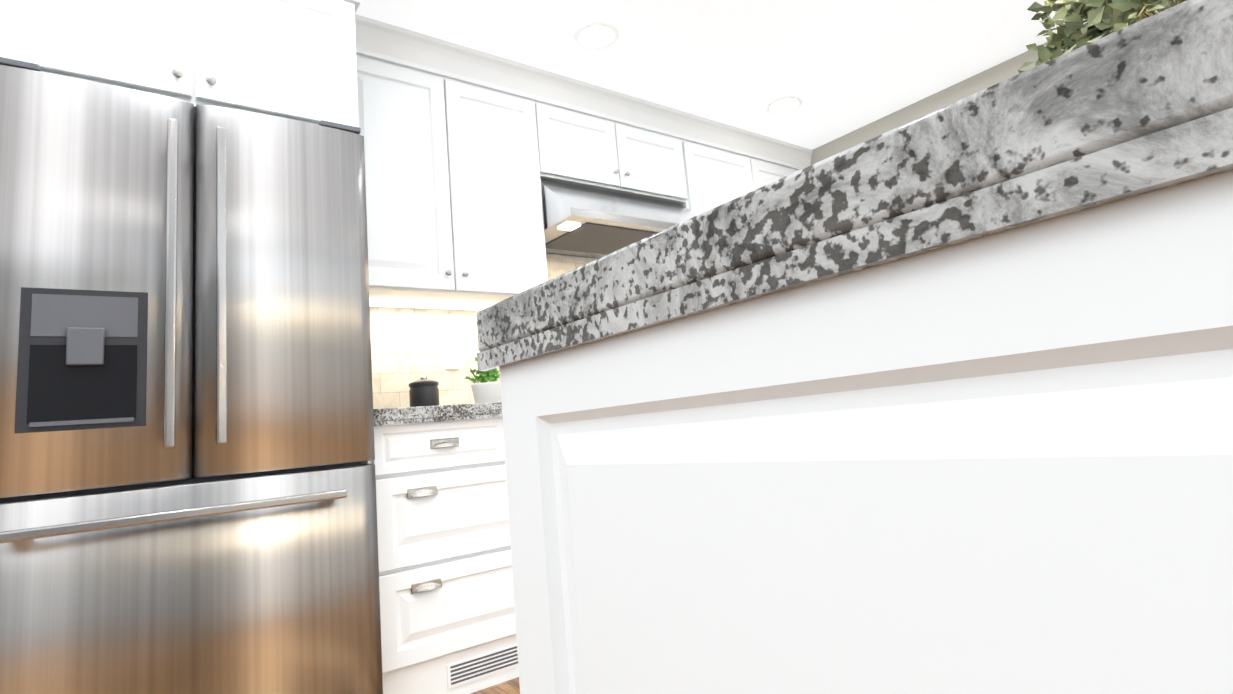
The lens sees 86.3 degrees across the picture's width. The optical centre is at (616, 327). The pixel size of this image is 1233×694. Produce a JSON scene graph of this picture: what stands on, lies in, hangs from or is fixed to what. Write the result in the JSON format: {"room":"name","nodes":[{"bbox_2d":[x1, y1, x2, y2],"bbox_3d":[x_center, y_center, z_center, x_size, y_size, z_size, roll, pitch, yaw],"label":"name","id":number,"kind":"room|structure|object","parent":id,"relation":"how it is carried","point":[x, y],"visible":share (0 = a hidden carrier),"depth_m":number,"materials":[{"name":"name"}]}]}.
{"room":"kitchen","nodes":[
{"label":"kitchen","id":0,"kind":"room"},
{"bbox_2d":[470,677,519,693],"bbox_3d":[-0.094,0.891,0.324,6.860,0.050,4.700,1,-11,-37],"label":"floor","id":1,"kind":"structure","parent":0,"point":[511,686],"depth_m":2.11,"materials":[{"name":"brown wood"}]},
{"bbox_2d":[0,57,382,693],"bbox_3d":[-1.265,0.295,1.920,0.908,1.803,0.745,1,-11,-37],"label":"fridge","id":2,"kind":"object","parent":1,"relation":"on","point":[188,504],"visible":1,"depth_m":1.67,"materials":[{"name":"grey metal"}]},
{"bbox_2d":[368,417,518,693],"bbox_3d":[-0.533,0.784,2.475,0.931,0.874,0.643,1,-11,-37],"label":"base cabinet","id":3,"kind":"object","parent":1,"relation":"on","point":[447,614],"visible":0.56,"depth_m":2.10,"materials":[{"name":"white wood"}]},
{"bbox_2d":[373,402,502,425],"bbox_3d":[-0.574,0.339,2.542,0.931,0.053,0.643,1,-11,-37],"label":"countertop","id":4,"kind":"structure","parent":3,"relation":"on","point":[410,415],"depth_m":2.13,"materials":[{"name":"stone"}]},
{"bbox_2d":[409,376,439,406],"bbox_3d":[-0.740,0.254,2.527,0.112,0.139,0.112,1,-11,-37],"label":"coffee canister","id":5,"kind":"object","parent":4,"relation":"on","point":[423,390],"visible":0.83,"depth_m":2.48,"materials":[{"name":"black ceramic"}]},
{"bbox_2d":[464,357,500,402],"bbox_3d":[-0.519,0.210,2.578,0.163,0.201,0.165,1,-11,-37],"label":"herb pot","id":6,"kind":"object","parent":4,"relation":"on","point":[484,390],"visible":0.69,"depth_m":2.53,"materials":[{"name":"white ceramic"}]},
{"bbox_2d":[499,170,1232,693],"bbox_3d":[0.530,0.411,0.632,1.066,0.874,0.623,1,-11,-37],"label":"base cabinet","id":7,"kind":"object","parent":1,"relation":"on","point":[999,462],"visible":1,"depth_m":0.27,"materials":[{"name":"white wood"}]},
{"bbox_2d":[476,0,1232,370],"bbox_3d":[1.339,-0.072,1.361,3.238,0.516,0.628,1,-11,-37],"label":"countertop","id":8,"kind":"structure","parent":7,"relation":"on","point":[1142,106],"depth_m":0.27,"materials":[{"name":"stone"}]},
{"bbox_2d":[1017,0,1186,73],"bbox_3d":[0.610,-0.271,0.674,0.415,0.384,0.324,1,-11,-37],"label":"plant","id":9,"kind":"object","parent":8,"relation":"on","point":[1102,18],"visible":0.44,"depth_m":0.67,"materials":[{"name":"green plant"}]},
{"bbox_2d":[546,253,598,258],"bbox_3d":[-1.560,0.069,2.322,6.920,2.420,0.100,1,-11,-37],"label":"wall","id":10,"kind":"structure","parent":0,"point":[573,256],"depth_m":3.38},
{"bbox_2d":[0,0,358,126],"bbox_3d":[-1.343,0.069,1.992,0.966,2.285,0.672,1,-11,-37],"label":"upper cabinet","id":11,"kind":"object","parent":10,"relation":"attached to","point":[293,59],"visible":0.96,"depth_m":1.91,"materials":[{"name":"white wood"}]},
{"bbox_2d":[356,55,547,310],"bbox_3d":[-0.773,-0.561,2.775,0.863,0.916,0.348,1,-11,-37],"label":"upper cabinet","id":12,"kind":"object","parent":10,"relation":"attached to","point":[456,172],"depth_m":2.64,"materials":[{"name":"white wood"}]},
{"bbox_2d":[370,254,595,408],"bbox_3d":[-0.021,0.012,3.436,2.881,0.757,0.022,1,-11,-37],"label":"tile backsplash","id":13,"kind":"structure","parent":10,"relation":"attached to","point":[407,346],"depth_m":2.81,"materials":[{"name":"beige tile"}]},
{"bbox_2d":[443,344,459,369],"bbox_3d":[-0.721,0.126,2.870,0.070,0.114,0.007,1,-11,-37],"label":"electrical outlet","id":14,"kind":"object","parent":13,"relation":"attached to","point":[451,355],"visible":1,"depth_m":2.87,"materials":[{"name":"white plastic"}]},
{"bbox_2d":[540,103,691,204],"bbox_3d":[-0.097,-0.820,3.351,0.900,0.356,0.348,1,-11,-37],"label":"upper cabinet","id":15,"kind":"object","parent":10,"relation":"attached to","point":[580,149],"depth_m":3.20,"materials":[{"name":"white wood"}]},
{"bbox_2d":[540,179,696,257],"bbox_3d":[-0.005,-0.534,3.221,0.892,0.259,0.539,1,-11,-37],"label":"range hood","id":16,"kind":"object","parent":15,"relation":"attached to","point":[581,221],"visible":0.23,"depth_m":3.01,"materials":[{"name":"silver metal"}]},
{"bbox_2d":[684,142,798,214],"bbox_3d":[0.730,-0.526,3.921,1.118,0.916,0.348,1,-11,-37],"label":"upper cabinet","id":17,"kind":"object","parent":10,"relation":"attached to","point":[719,177],"depth_m":3.66,"materials":[{"name":"white wood"}]},
{"bbox_2d":[344,0,812,169],"bbox_3d":[-0.323,-1.097,3.025,3.901,0.132,0.682,1,-11,-37],"label":"crown molding","id":18,"kind":"structure","parent":17,"relation":"attached to","point":[391,43],"depth_m":3.02,"materials":[{"name":"white wood"}]},
{"bbox_2d":[355,0,1086,164],"bbox_3d":[1.022,-1.479,2.020,10.600,0.080,5.200,1,-11,-37],"label":"ceiling","id":19,"kind":"structure","parent":0,"point":[840,68],"depth_m":2.96,"materials":[{"name":"white paint"}]},
{"bbox_2d":[573,20,619,49],"bbox_3d":[-0.084,-1.222,2.753,0.200,0.009,0.200,1,-11,-37],"label":"recessed light","id":20,"kind":"object","parent":19,"relation":"in","point":[595,35],"visible":1,"depth_m":2.75,"materials":[{"name":"white"}]},
{"bbox_2d":[765,95,802,113],"bbox_3d":[0.898,-1.195,3.526,0.200,0.009,0.200,1,-11,-37],"label":"recessed light","id":21,"kind":"object","parent":19,"relation":"in","point":[783,104],"visible":0.98,"depth_m":3.52,"materials":[{"name":"white"}]},
{"bbox_2d":[780,42,1063,166],"bbox_3d":[2.043,-0.124,3.211,0.120,2.420,2.900,1,-11,-37],"label":"wall","id":22,"kind":"structure","parent":0,"point":[991,76],"depth_m":3.58,"materials":[{"name":"beige paint"}]}
]}

